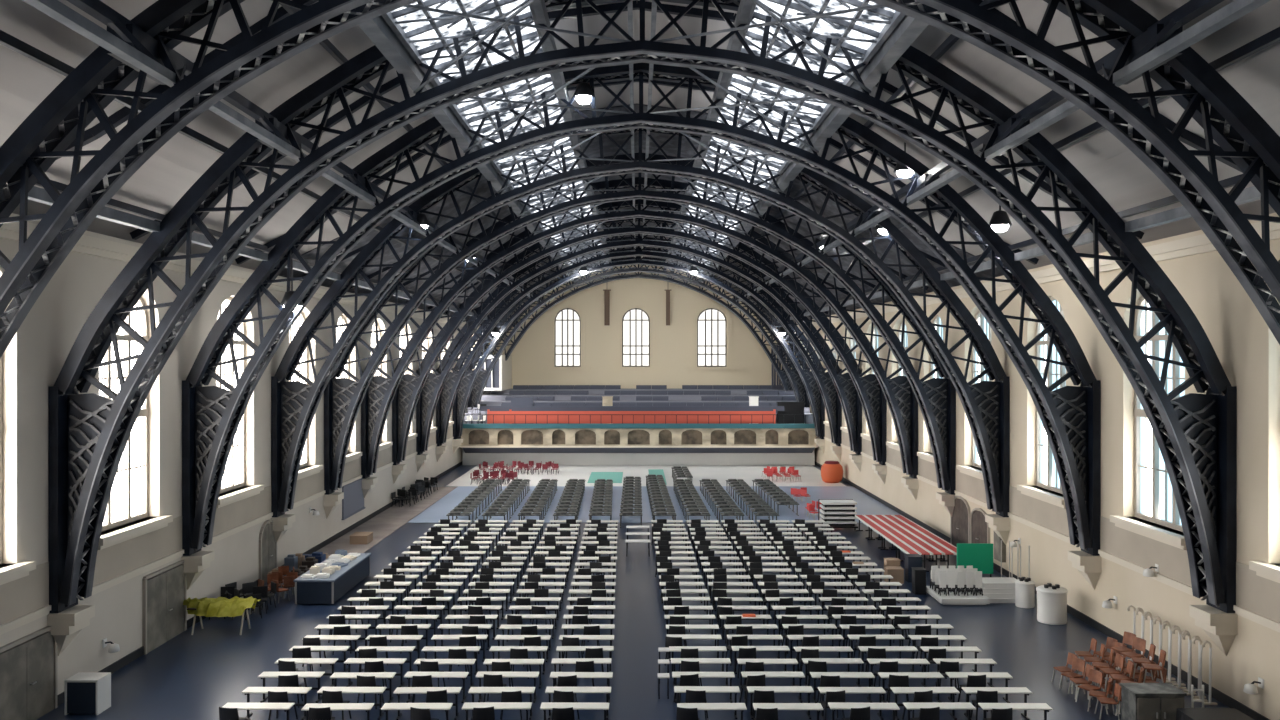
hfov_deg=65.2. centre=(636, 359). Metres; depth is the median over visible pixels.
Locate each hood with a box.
[280,291,303,305]
[417,213,429,226]
[491,327,499,332]
[579,266,587,271]
[777,327,786,332]
[893,163,908,173]
[989,210,1011,225]
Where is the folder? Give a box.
[742,614,755,616]
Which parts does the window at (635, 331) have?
pane, frame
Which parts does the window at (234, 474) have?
frame, pane, sill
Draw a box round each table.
[187,603,254,634]
[657,673,669,698]
[658,647,668,658]
[658,659,669,672]
[820,500,856,506]
[820,504,856,511]
[820,509,856,516]
[820,514,856,520]
[820,518,856,525]
[855,515,873,538]
[864,515,883,538]
[866,523,887,547]
[874,515,893,522]
[876,523,897,547]
[878,532,901,559]
[883,515,903,522]
[886,523,908,531]
[889,532,912,559]
[893,515,913,522]
[893,542,918,560]
[896,523,918,531]
[900,532,923,559]
[904,542,930,571]
[906,523,929,531]
[910,532,935,559]
[915,542,942,565]
[921,532,946,559]
[926,542,954,567]
[937,542,956,560]
[1176,708,1253,719]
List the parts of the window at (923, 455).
sill, frame, pane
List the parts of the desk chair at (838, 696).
seat, backrest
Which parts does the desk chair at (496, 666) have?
backrest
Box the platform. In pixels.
[926,586,989,604]
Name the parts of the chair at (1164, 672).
seat, backrest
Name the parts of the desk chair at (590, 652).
backrest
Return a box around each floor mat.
[587,472,622,482]
[648,469,666,484]
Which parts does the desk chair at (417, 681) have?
backrest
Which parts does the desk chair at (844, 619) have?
backrest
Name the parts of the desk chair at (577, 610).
backrest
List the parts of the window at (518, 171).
pane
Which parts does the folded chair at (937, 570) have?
panel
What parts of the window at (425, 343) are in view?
frame, sill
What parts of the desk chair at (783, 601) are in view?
backrest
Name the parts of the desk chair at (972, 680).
backrest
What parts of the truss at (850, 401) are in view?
wall post, spandrel plate, spandrel plate, wall post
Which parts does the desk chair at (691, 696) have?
backrest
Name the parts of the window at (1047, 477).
sill, frame, pane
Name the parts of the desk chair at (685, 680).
backrest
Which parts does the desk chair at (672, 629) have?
backrest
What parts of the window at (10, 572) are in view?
frame, sill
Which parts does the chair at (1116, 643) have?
seat, backrest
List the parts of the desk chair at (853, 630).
backrest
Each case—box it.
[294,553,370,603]
[904,554,921,582]
[911,567,926,594]
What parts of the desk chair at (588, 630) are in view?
backrest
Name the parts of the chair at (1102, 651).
seat, backrest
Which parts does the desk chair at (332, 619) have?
backrest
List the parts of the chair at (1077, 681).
seat, backrest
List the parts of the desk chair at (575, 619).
backrest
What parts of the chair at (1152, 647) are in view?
seat, backrest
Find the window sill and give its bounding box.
[1249,561,1279,582]
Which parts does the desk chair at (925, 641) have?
backrest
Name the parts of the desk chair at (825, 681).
backrest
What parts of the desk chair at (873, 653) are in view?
backrest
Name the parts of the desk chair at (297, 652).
backrest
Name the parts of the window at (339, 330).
pane, frame, sill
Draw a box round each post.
[1127,605,1135,660]
[1135,607,1142,663]
[1135,609,1143,666]
[1143,612,1152,630]
[1144,614,1152,659]
[1153,616,1160,673]
[1153,618,1166,677]
[1162,621,1174,680]
[1162,623,1176,682]
[1171,625,1185,685]
[1172,628,1186,689]
[1181,630,1195,691]
[1182,633,1196,695]
[1191,635,1205,698]
[1192,637,1207,701]
[1202,641,1216,704]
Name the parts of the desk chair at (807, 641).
backrest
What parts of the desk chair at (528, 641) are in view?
backrest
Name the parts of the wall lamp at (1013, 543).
lamp shade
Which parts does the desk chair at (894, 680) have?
backrest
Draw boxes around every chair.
[219,706,250,719]
[221,586,235,596]
[225,582,245,597]
[226,592,246,619]
[234,588,254,612]
[242,582,261,605]
[244,594,261,619]
[250,586,267,614]
[258,579,275,602]
[261,581,275,609]
[267,573,281,596]
[268,568,283,584]
[268,691,297,719]
[271,572,283,592]
[272,579,289,602]
[278,566,288,587]
[278,660,306,686]
[278,675,302,707]
[281,576,294,595]
[284,554,297,571]
[286,572,297,592]
[291,569,303,575]
[292,647,313,671]
[298,566,309,572]
[302,557,317,567]
[302,637,325,666]
[309,707,334,719]
[323,690,351,719]
[328,615,345,642]
[333,626,351,654]
[342,606,362,632]
[357,675,383,708]
[358,648,377,678]
[361,589,376,613]
[364,661,386,692]
[368,598,383,623]
[369,636,387,664]
[380,582,397,604]
[383,568,399,588]
[390,616,406,642]
[391,492,402,506]
[391,562,404,581]
[392,575,410,596]
[394,490,406,504]
[397,489,408,502]
[397,556,411,574]
[400,625,418,653]
[402,492,410,505]
[408,489,418,502]
[410,545,426,561]
[410,707,438,719]
[411,606,427,623]
[412,675,432,702]
[417,485,424,499]
[418,482,429,494]
[420,551,431,568]
[420,661,445,686]
[421,597,436,622]
[422,480,431,493]
[422,582,438,604]
[426,531,437,549]
[426,575,439,596]
[426,690,446,702]
[427,479,434,492]
[430,477,437,489]
[430,527,441,544]
[430,590,447,614]
[431,540,441,553]
[434,536,448,554]
[436,568,449,588]
[440,519,450,535]
[440,562,455,581]
[448,523,461,539]
[448,550,463,568]
[448,649,469,678]
[453,556,468,574]
[458,636,476,665]
[460,540,473,556]
[462,626,482,653]
[463,536,476,554]
[467,531,481,545]
[468,545,481,564]
[468,589,486,610]
[468,606,487,631]
[470,616,487,642]
[473,471,480,482]
[473,706,494,719]
[475,523,486,540]
[475,582,488,604]
[476,597,491,621]
[478,519,490,535]
[479,527,492,542]
[480,574,493,596]
[481,568,496,588]
[482,462,487,472]
[483,674,505,701]
[489,473,496,478]
[489,562,502,581]
[491,662,512,686]
[492,551,506,567]
[496,546,509,561]
[498,473,505,484]
[500,556,515,574]
[500,691,521,719]
[506,532,516,544]
[507,473,513,483]
[507,615,526,642]
[510,541,523,556]
[510,648,531,678]
[514,464,521,471]
[516,598,531,622]
[517,536,528,554]
[518,527,530,540]
[519,626,537,645]
[523,523,532,536]
[523,636,541,666]
[524,464,531,474]
[524,582,538,604]
[527,519,539,536]
[527,574,544,596]
[531,606,550,632]
[533,556,547,573]
[533,562,545,581]
[534,589,549,613]
[542,464,547,474]
[542,568,555,588]
[544,536,554,554]
[545,541,555,556]
[547,527,559,544]
[548,551,561,567]
[551,463,557,473]
[552,707,573,719]
[554,690,579,719]
[555,546,567,562]
[555,675,576,700]
[559,523,569,536]
[560,531,571,545]
[562,637,582,665]
[566,519,575,531]
[571,615,588,641]
[573,606,590,631]
[575,661,593,686]
[577,597,591,621]
[578,569,590,588]
[581,550,594,567]
[581,625,599,653]
[585,648,603,671]
[586,531,597,544]
[586,545,598,561]
[588,575,603,596]
[589,562,605,581]
[591,519,600,530]
[591,590,606,614]
[592,582,609,602]
[596,527,607,539]
[596,536,607,554]
[596,556,610,574]
[598,523,608,536]
[598,540,611,556]
[651,527,661,544]
[653,523,662,539]
[655,556,667,576]
[657,519,666,527]
[657,545,669,561]
[658,540,668,544]
[659,531,670,539]
[660,536,671,554]
[660,551,670,561]
[660,562,671,572]
[660,575,673,597]
[662,581,678,601]
[663,589,679,610]
[665,636,682,664]
[667,568,679,588]
[667,597,681,613]
[669,616,685,624]
[669,626,686,645]
[673,674,698,702]
[674,606,689,631]
[676,707,699,719]
[678,648,698,671]
[681,660,701,685]
[685,690,707,719]
[688,519,700,533]
[690,523,700,540]
[691,527,704,542]
[693,531,705,546]
[694,536,704,553]
[697,545,708,563]
[699,551,713,568]
[700,540,710,550]
[707,556,719,574]
[709,562,721,574]
[709,574,726,593]
[711,568,725,581]
[712,582,726,602]
[712,589,725,613]
[717,597,733,621]
[717,606,733,632]
[722,616,741,642]
[724,519,734,535]
[725,523,737,540]
[725,636,747,665]
[726,527,736,544]
[729,532,739,549]
[733,536,745,554]
[734,648,755,677]
[736,626,752,645]
[737,540,747,556]
[739,545,752,561]
[739,674,764,707]
[743,551,754,567]
[743,662,763,684]
[746,556,760,573]
[746,562,761,581]
[750,568,762,588]
[752,690,774,719]
[754,708,777,719]
[759,519,769,535]
[760,590,778,614]
[762,574,775,596]
[763,582,777,605]
[764,523,775,535]
[767,471,772,481]
[767,527,777,544]
[769,531,781,545]
[773,536,783,554]
[773,597,792,622]
[779,545,793,561]
[780,607,799,632]
[780,616,796,642]
[781,540,793,556]
[782,551,796,568]
[782,625,803,653]
[786,556,800,574]
[791,488,799,499]
[793,470,800,480]
[793,489,801,498]
[795,519,804,533]
[795,562,807,581]
[796,636,818,665]
[799,649,819,679]
[801,489,810,501]
[801,568,813,588]
[803,523,814,540]
[806,527,817,540]
[806,575,820,596]
[806,582,824,604]
[807,503,817,516]
[808,660,827,685]
[809,504,819,519]
[813,532,822,544]
[813,536,826,554]
[813,540,828,559]
[817,675,839,701]
[819,690,844,719]
[823,545,836,561]
[823,589,836,608]
[827,606,843,631]
[828,551,841,568]
[830,598,845,622]
[831,556,844,574]
[839,562,852,583]
[839,615,856,642]
[841,706,869,719]
[842,568,857,588]
[846,625,865,653]
[852,575,870,597]
[853,636,875,664]
[865,648,886,678]
[866,582,879,605]
[873,589,887,613]
[874,661,897,686]
[877,598,895,619]
[885,606,901,631]
[886,674,908,702]
[891,616,910,642]
[902,690,932,719]
[908,625,930,653]
[910,707,939,719]
[916,637,937,665]
[922,648,946,678]
[930,566,938,588]
[934,568,942,592]
[936,661,958,690]
[938,571,946,595]
[943,568,950,592]
[947,571,955,595]
[952,568,959,592]
[956,571,964,595]
[957,675,985,701]
[961,568,968,592]
[965,571,973,595]
[970,568,977,592]
[971,690,997,719]
[974,571,982,595]
[983,708,1011,719]
[1051,652,1077,686]
[1059,657,1084,693]
[1068,664,1093,699]
[1075,638,1096,670]
[1075,669,1102,706]
[1080,659,1105,686]
[1083,643,1105,673]
[1087,678,1111,713]
[1090,664,1114,698]
[1092,649,1114,681]
[1093,637,1117,669]
[1095,683,1120,719]
[1097,654,1124,689]
[1100,670,1123,705]
[1103,642,1126,673]
[1108,676,1133,713]
[1109,631,1135,665]
[1109,660,1133,695]
[1113,650,1135,676]
[1118,637,1145,668]
[1119,667,1143,701]
[1122,654,1145,681]
[1129,644,1155,679]
[1130,660,1155,680]
[1141,649,1165,682]
[1142,666,1166,682]
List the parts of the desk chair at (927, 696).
backrest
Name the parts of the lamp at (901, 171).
bulb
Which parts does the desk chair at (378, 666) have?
backrest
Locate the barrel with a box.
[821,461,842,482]
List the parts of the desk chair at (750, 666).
backrest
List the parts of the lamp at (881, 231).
bulb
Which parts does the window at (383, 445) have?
frame, sill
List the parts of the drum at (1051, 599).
lid, knob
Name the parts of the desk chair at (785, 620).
backrest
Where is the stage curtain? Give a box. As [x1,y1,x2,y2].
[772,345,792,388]
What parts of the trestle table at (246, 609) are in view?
leg, leg, leg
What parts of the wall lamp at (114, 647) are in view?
plate, lamp shade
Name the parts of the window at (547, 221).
frame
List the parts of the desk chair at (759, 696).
backrest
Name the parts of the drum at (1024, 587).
lid, knob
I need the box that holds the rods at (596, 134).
[470,132,812,192]
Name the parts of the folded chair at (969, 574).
panel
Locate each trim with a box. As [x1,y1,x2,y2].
[0,222,480,328]
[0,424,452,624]
[0,437,452,634]
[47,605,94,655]
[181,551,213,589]
[271,514,294,541]
[323,492,343,518]
[362,477,377,497]
[392,464,406,483]
[416,454,428,471]
[436,446,446,461]
[452,439,462,453]
[797,222,1279,328]
[814,439,824,452]
[824,437,1279,632]
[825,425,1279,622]
[830,446,841,461]
[849,454,861,471]
[872,464,886,483]
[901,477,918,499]
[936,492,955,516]
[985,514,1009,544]
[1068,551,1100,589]
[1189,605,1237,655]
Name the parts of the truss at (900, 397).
wall post, spandrel plate, spandrel plate, wall post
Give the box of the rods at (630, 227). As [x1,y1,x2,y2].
[546,227,731,258]
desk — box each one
[223,703,294,719]
[241,687,311,719]
[258,672,324,702]
[275,658,338,686]
[289,646,349,671]
[301,703,374,719]
[302,635,360,657]
[315,624,370,645]
[317,687,386,719]
[327,614,380,634]
[330,672,395,702]
[337,606,388,623]
[344,658,406,686]
[347,597,396,614]
[355,646,414,671]
[357,589,405,610]
[365,582,411,602]
[366,635,422,658]
[374,575,418,594]
[376,624,430,645]
[381,568,424,587]
[381,703,452,719]
[385,615,438,634]
[388,562,430,581]
[393,687,461,719]
[394,605,444,623]
[395,557,435,574]
[402,551,441,568]
[403,597,452,619]
[404,672,468,702]
[407,546,445,561]
[410,589,457,610]
[413,541,450,556]
[414,659,475,688]
[416,582,462,602]
[418,536,454,550]
[421,646,480,674]
[423,575,467,595]
[424,532,459,545]
[428,528,462,539]
[430,569,472,588]
[431,635,487,661]
[434,524,467,535]
[435,562,476,581]
[438,520,471,531]
[438,624,491,649]
[440,557,480,574]
[445,615,497,639]
[446,512,470,525]
[446,551,485,567]
[450,508,474,523]
[451,546,489,561]
[451,605,501,628]
[455,504,477,519]
[455,541,491,556]
[457,597,505,619]
[458,501,481,515]
[459,537,495,550]
[462,498,484,511]
[462,702,531,719]
[463,589,509,610]
[464,532,498,545]
[466,495,487,508]
[467,528,501,540]
[468,582,513,602]
[468,687,534,719]
[469,492,489,505]
[471,524,504,536]
[472,489,492,502]
[472,575,516,594]
[474,520,506,531]
[475,671,538,702]
[476,486,494,499]
[478,568,520,587]
[479,484,497,496]
[481,481,500,493]
[482,512,506,527]
[482,562,523,580]
[483,479,502,490]
[483,659,543,688]
[485,508,508,523]
[486,557,526,574]
[488,504,511,519]
[489,551,528,568]
[489,646,547,673]
[491,501,513,515]
[494,498,516,511]
[494,546,531,563]
[495,635,550,661]
[497,495,518,508]
[497,541,534,557]
[499,625,553,650]
[500,492,520,505]
[500,537,535,552]
[502,489,522,502]
[503,532,537,547]
[504,486,524,499]
[505,614,555,638]
[506,528,540,543]
[507,484,526,496]
[509,481,527,493]
[509,524,542,538]
[509,605,558,628]
[511,479,529,490]
[512,520,544,534]
[513,597,560,619]
[517,589,562,610]
[518,512,541,527]
[520,508,543,523]
[520,582,564,602]
[522,504,544,519]
[522,575,565,594]
[524,501,546,515]
[526,568,568,587]
[527,498,547,511]
[529,495,549,508]
[529,562,569,581]
[531,492,550,505]
[531,557,570,574]
[532,489,552,502]
[534,486,553,499]
[534,551,572,568]
[536,484,554,496]
[536,546,573,563]
[537,481,556,493]
[539,479,557,490]
[539,541,575,557]
[540,702,609,719]
[541,537,576,552]
[543,532,577,547]
[545,528,578,543]
[545,687,610,719]
[547,524,579,538]
[550,520,581,534]
[550,672,612,702]
[551,658,610,686]
[553,512,576,526]
[554,508,577,523]
[556,504,578,519]
[556,646,613,671]
[558,501,579,515]
[559,498,579,511]
[559,635,613,661]
[560,495,580,507]
[561,624,614,634]
[562,492,581,505]
[563,489,582,502]
[563,615,613,634]
[564,486,582,498]
[565,484,583,495]
[566,481,584,493]
[566,605,614,623]
[567,479,585,490]
[567,597,614,619]
[569,589,614,610]
[571,582,615,602]
[573,575,615,595]
[574,568,615,587]
[575,562,615,581]
[578,551,616,556]
[578,557,616,574]
[580,546,616,561]
[581,541,616,556]
[582,536,617,550]
[583,532,617,545]
[584,528,616,531]
[585,524,617,535]
[586,520,618,531]
[589,508,611,512]
[589,512,611,527]
[590,504,611,518]
[591,498,611,505]
[591,501,611,505]
[592,492,612,495]
[592,495,611,498]
[593,486,612,489]
[593,489,612,492]
[594,481,612,492]
[594,484,612,486]
[595,479,612,481]
[619,512,641,527]
[620,504,641,508]
[620,507,641,522]
[621,497,641,508]
[621,500,641,504]
[622,487,641,497]
[622,490,641,493]
[622,493,641,497]
[623,479,640,482]
[623,481,640,484]
[623,484,640,487]
[624,476,640,479]
[625,540,650,556]
[626,526,649,531]
[626,532,649,548]
[646,474,662,485]
[646,477,663,479]
[647,479,664,490]
[647,481,665,484]
[648,484,666,496]
[648,486,666,489]
[649,489,667,502]
[649,492,668,495]
[650,495,669,508]
[651,498,670,511]
[651,501,672,505]
[651,520,682,531]
[652,504,673,519]
[652,524,684,536]
[653,508,674,523]
[653,512,675,527]
[653,532,687,545]
[653,537,688,552]
[654,528,685,543]
[655,541,690,556]
[655,546,691,561]
[656,551,693,568]
[657,562,697,581]
[657,568,698,588]
[658,557,695,574]
[659,575,701,595]
[659,582,703,602]
[661,589,707,610]
[663,597,709,619]
[664,606,712,624]
[664,615,715,634]
[666,625,718,645]
[666,634,721,660]
[669,646,726,671]
[671,466,687,477]
[671,658,730,685]
[672,468,688,479]
[672,672,734,702]
[673,470,689,479]
[673,479,690,490]
[674,472,690,479]
[674,481,692,493]
[674,686,739,718]
[675,475,692,481]
[675,484,693,496]
[676,486,694,499]
[677,489,696,502]
[677,703,746,719]
[679,492,698,505]
[680,495,699,508]
[681,498,701,511]
[682,501,703,515]
[684,504,705,519]
[685,508,707,523]
[686,520,718,534]
[687,512,710,527]
[688,524,720,538]
[689,528,723,543]
[691,532,725,547]
[692,537,727,550]
[694,541,730,557]
[695,546,732,561]
[698,551,736,568]
[699,479,717,490]
[699,557,739,574]
[701,481,719,493]
[701,562,742,581]
[702,484,721,496]
[703,568,745,587]
[704,486,723,499]
[706,489,725,502]
[707,575,750,595]
[708,492,727,505]
[708,582,752,602]
[710,495,730,508]
[712,498,732,511]
[714,501,735,515]
[714,589,758,610]
[714,597,762,616]
[716,504,738,519]
[717,606,766,628]
[718,508,741,523]
[719,615,771,639]
[721,512,743,527]
[721,520,753,531]
[723,524,756,535]
[724,624,777,649]
[726,479,744,490]
[726,528,759,540]
[727,635,782,658]
[728,481,746,493]
[728,532,763,545]
[730,484,749,496]
[731,536,766,550]
[731,646,789,673]
[732,486,751,499]
[734,541,770,556]
[735,489,754,502]
[736,546,774,561]
[737,492,757,505]
[737,659,797,687]
[739,495,760,508]
[740,551,778,567]
[741,672,804,702]
[742,498,763,511]
[743,556,782,574]
[745,501,767,515]
[746,562,787,581]
[747,686,813,718]
[748,504,770,519]
[749,568,791,587]
[751,508,774,523]
[752,479,770,489]
[753,703,822,719]
[754,512,778,527]
[754,575,797,594]
[755,481,773,492]
[757,484,777,494]
[757,520,789,531]
[758,582,803,602]
[760,486,779,497]
[760,524,793,536]
[761,589,808,605]
[763,489,783,500]
[763,528,797,540]
[766,492,786,505]
[766,532,801,545]
[766,597,814,619]
[769,495,790,508]
[770,537,805,550]
[772,606,821,623]
[773,498,794,511]
[774,541,810,556]
[776,501,798,515]
[776,615,827,634]
[777,546,814,561]
[782,551,821,568]
[782,624,836,645]
[785,557,825,574]
[787,635,843,658]
[791,562,832,581]
[792,520,824,531]
[794,646,852,671]
[795,568,837,588]
[796,524,829,536]
[799,528,833,540]
[800,575,844,595]
[802,658,863,686]
[805,532,840,545]
[806,582,852,602]
[809,537,845,550]
[810,672,874,702]
[812,589,859,611]
[813,541,850,556]
[818,546,856,561]
[818,687,885,719]
[819,597,867,619]
[823,551,863,568]
[825,605,875,623]
[828,702,899,719]
[829,557,870,574]
[832,614,884,634]
[835,562,876,581]
[840,624,894,645]
[841,568,884,587]
[847,635,904,658]
[848,575,892,595]
[855,582,901,602]
[858,646,917,671]
[862,589,910,611]
[867,658,929,686]
[871,597,920,619]
[878,672,943,702]
[879,606,930,629]
[888,615,941,634]
[890,687,959,719]
[898,624,953,645]
[903,702,975,719]
[908,635,966,658]
[920,646,980,671]
[933,658,996,686]
[945,672,1012,702]
[961,687,1031,719]
[978,703,1052,719]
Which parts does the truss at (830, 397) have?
wall post, spandrel plate, spandrel plate, wall post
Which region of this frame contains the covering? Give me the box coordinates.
[408,486,948,553]
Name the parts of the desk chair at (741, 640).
backrest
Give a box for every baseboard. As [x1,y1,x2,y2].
[57,461,462,705]
[815,461,1269,719]
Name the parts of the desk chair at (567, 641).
backrest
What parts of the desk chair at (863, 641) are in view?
backrest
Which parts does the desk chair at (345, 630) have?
backrest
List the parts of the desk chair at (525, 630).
backrest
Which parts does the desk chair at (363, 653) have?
backrest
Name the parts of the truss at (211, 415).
wall post, spandrel plate, spandrel plate, wall post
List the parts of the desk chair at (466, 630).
backrest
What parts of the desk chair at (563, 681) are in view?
backrest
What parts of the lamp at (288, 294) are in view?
stem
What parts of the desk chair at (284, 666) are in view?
backrest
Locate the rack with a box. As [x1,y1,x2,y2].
[1191,685,1203,707]
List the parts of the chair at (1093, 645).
seat, backrest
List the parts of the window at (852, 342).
sill, frame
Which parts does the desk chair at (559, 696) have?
backrest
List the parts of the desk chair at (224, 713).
backrest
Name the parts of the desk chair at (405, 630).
backrest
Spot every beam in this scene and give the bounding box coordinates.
[2,186,498,322]
[359,16,578,282]
[532,0,612,270]
[628,0,635,265]
[641,0,656,265]
[663,0,753,270]
[697,15,928,285]
[778,186,1260,322]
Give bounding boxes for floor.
[37,464,1228,719]
[316,487,456,554]
[445,465,845,486]
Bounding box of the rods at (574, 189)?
[502,177,778,216]
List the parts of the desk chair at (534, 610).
backrest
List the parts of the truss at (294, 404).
wall post, spandrel plate, spandrel plate, wall post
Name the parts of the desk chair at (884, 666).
backrest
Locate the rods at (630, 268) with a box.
[574,268,702,286]
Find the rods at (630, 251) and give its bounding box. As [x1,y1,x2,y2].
[562,251,711,274]
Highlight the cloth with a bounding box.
[183,596,260,616]
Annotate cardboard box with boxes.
[350,532,372,543]
[884,558,900,565]
[884,566,903,583]
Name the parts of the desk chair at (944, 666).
backrest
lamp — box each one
[102,638,119,652]
[280,259,303,311]
[309,507,319,515]
[417,196,429,228]
[491,315,499,335]
[573,79,595,103]
[579,257,587,273]
[689,266,698,273]
[777,327,786,335]
[876,218,891,234]
[893,142,911,177]
[989,205,1011,231]
[1010,538,1020,547]
[1102,596,1116,608]
[1143,564,1158,576]
[1243,677,1263,694]
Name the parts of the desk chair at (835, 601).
backrest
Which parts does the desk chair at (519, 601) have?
backrest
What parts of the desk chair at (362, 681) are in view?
backrest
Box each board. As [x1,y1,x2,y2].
[342,478,364,519]
[957,543,992,576]
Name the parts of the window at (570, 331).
pane, frame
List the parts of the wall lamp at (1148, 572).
lamp shade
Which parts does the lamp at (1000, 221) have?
bulb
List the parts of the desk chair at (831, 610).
backrest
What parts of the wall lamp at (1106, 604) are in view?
lamp shade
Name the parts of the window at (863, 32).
pane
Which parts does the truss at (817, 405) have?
wall post, spandrel plate, spandrel plate, wall post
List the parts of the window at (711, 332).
pane, frame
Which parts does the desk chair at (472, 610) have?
backrest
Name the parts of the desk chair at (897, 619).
backrest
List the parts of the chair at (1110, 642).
seat, backrest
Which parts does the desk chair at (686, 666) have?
backrest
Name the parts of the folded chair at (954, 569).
panel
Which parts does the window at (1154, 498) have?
sill, frame, pane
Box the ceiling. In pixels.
[0,0,1279,322]
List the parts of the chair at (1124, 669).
seat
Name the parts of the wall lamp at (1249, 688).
lamp shade, plate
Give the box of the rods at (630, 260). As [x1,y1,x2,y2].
[569,260,707,281]
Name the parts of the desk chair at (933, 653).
seat, backrest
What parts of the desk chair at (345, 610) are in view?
backrest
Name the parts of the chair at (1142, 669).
seat, backrest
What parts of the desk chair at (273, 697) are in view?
backrest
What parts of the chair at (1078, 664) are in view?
seat, backrest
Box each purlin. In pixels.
[0,30,523,303]
[35,180,488,314]
[280,3,558,279]
[717,0,997,277]
[751,27,1279,301]
[788,174,1242,314]
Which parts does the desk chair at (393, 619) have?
backrest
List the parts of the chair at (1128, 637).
seat, backrest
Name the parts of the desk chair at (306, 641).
backrest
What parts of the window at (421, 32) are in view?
pane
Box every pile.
[301,574,315,578]
[310,566,319,574]
[314,563,326,570]
[316,573,329,578]
[322,567,334,574]
[324,559,337,563]
[328,565,340,569]
[329,554,343,559]
[330,562,347,566]
[335,549,346,555]
[338,558,349,562]
[342,555,356,560]
[348,553,359,556]
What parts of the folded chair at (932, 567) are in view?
panel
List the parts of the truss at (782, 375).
spandrel plate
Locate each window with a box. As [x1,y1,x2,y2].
[0,355,35,584]
[98,297,172,549]
[216,297,263,507]
[289,312,322,479]
[336,315,361,462]
[371,322,392,450]
[381,0,537,63]
[400,327,416,440]
[419,18,559,130]
[422,337,436,432]
[441,350,453,426]
[468,95,574,174]
[501,146,583,201]
[520,180,588,214]
[535,196,593,231]
[544,303,590,369]
[547,214,598,245]
[555,230,602,256]
[562,243,604,265]
[568,252,607,273]
[612,303,659,369]
[669,252,708,273]
[672,243,714,265]
[675,230,722,256]
[679,223,731,245]
[684,205,743,231]
[687,303,736,369]
[691,180,759,213]
[696,146,780,200]
[706,95,814,174]
[722,18,864,130]
[747,0,904,64]
[823,346,835,426]
[840,336,855,432]
[861,326,878,440]
[886,320,907,450]
[917,315,943,462]
[957,310,990,479]
[1017,297,1065,507]
[1110,296,1186,549]
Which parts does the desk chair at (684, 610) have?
backrest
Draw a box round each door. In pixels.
[0,626,56,719]
[142,560,186,654]
[259,520,276,582]
[950,495,970,546]
[970,508,989,542]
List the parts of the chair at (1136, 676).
seat, backrest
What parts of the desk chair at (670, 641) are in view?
backrest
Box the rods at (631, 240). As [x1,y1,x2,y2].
[555,240,722,267]
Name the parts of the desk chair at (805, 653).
backrest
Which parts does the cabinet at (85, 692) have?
door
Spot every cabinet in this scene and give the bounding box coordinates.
[65,672,110,714]
[511,397,533,423]
[602,396,612,423]
[749,396,758,423]
[777,402,804,423]
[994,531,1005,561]
[1119,683,1186,719]
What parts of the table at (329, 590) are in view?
lid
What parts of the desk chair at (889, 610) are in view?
backrest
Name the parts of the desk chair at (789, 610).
backrest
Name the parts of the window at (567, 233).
frame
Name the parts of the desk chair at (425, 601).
backrest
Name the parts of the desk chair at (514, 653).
backrest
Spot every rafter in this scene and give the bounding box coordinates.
[56,0,1242,172]
[130,0,1143,239]
[235,79,1038,264]
[302,176,949,276]
[348,261,927,290]
[400,259,881,291]
[407,265,852,301]
[427,274,846,309]
[446,225,827,313]
[472,236,809,316]
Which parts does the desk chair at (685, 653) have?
backrest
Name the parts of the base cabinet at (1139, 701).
door, door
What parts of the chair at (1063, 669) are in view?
seat, backrest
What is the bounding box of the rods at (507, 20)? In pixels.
[404,0,883,92]
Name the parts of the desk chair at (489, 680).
backrest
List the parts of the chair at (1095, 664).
seat, backrest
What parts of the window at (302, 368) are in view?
pane, frame, sill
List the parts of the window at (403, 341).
frame, sill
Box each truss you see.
[0,0,1279,357]
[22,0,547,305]
[48,0,1235,612]
[182,63,1099,555]
[271,128,1009,516]
[324,153,955,494]
[361,177,917,478]
[392,199,885,464]
[416,218,861,454]
[436,234,841,445]
[453,238,824,438]
[467,248,809,407]
[483,256,796,394]
[729,0,1270,305]
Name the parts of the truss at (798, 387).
wall post, spandrel plate, spandrel plate, wall post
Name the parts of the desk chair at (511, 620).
backrest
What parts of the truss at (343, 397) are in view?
wall post, spandrel plate, spandrel plate, wall post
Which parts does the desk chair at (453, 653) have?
backrest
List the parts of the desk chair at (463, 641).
backrest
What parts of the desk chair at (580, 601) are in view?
backrest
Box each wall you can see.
[0,213,486,694]
[487,264,788,388]
[791,213,1279,719]
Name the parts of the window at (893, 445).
sill, frame, pane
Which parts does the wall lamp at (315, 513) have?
lamp shade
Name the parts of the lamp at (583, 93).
bulb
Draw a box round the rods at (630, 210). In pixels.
[532,210,743,247]
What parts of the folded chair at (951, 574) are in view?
panel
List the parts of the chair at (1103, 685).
seat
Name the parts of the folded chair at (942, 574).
panel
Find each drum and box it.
[1015,577,1034,607]
[1036,583,1067,624]
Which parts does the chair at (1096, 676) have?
seat, backrest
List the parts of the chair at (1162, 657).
seat, backrest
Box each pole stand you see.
[1001,540,1001,576]
[1009,540,1009,576]
[1011,546,1012,577]
[1017,540,1017,578]
[1020,546,1020,576]
[1029,546,1029,576]
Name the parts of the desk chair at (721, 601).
backrest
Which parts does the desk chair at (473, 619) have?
backrest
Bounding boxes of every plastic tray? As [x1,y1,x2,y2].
[978,587,1014,592]
[979,592,1014,597]
[982,577,1016,587]
[990,598,1014,602]
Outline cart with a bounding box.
[818,499,857,530]
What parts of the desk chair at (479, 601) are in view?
backrest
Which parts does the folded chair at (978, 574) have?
panel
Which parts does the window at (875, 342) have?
sill, frame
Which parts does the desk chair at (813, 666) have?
backrest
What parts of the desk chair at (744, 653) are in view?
backrest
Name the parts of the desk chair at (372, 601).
backrest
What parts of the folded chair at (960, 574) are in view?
panel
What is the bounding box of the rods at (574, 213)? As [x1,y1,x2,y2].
[521,190,757,233]
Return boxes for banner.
[603,290,610,324]
[665,290,670,324]

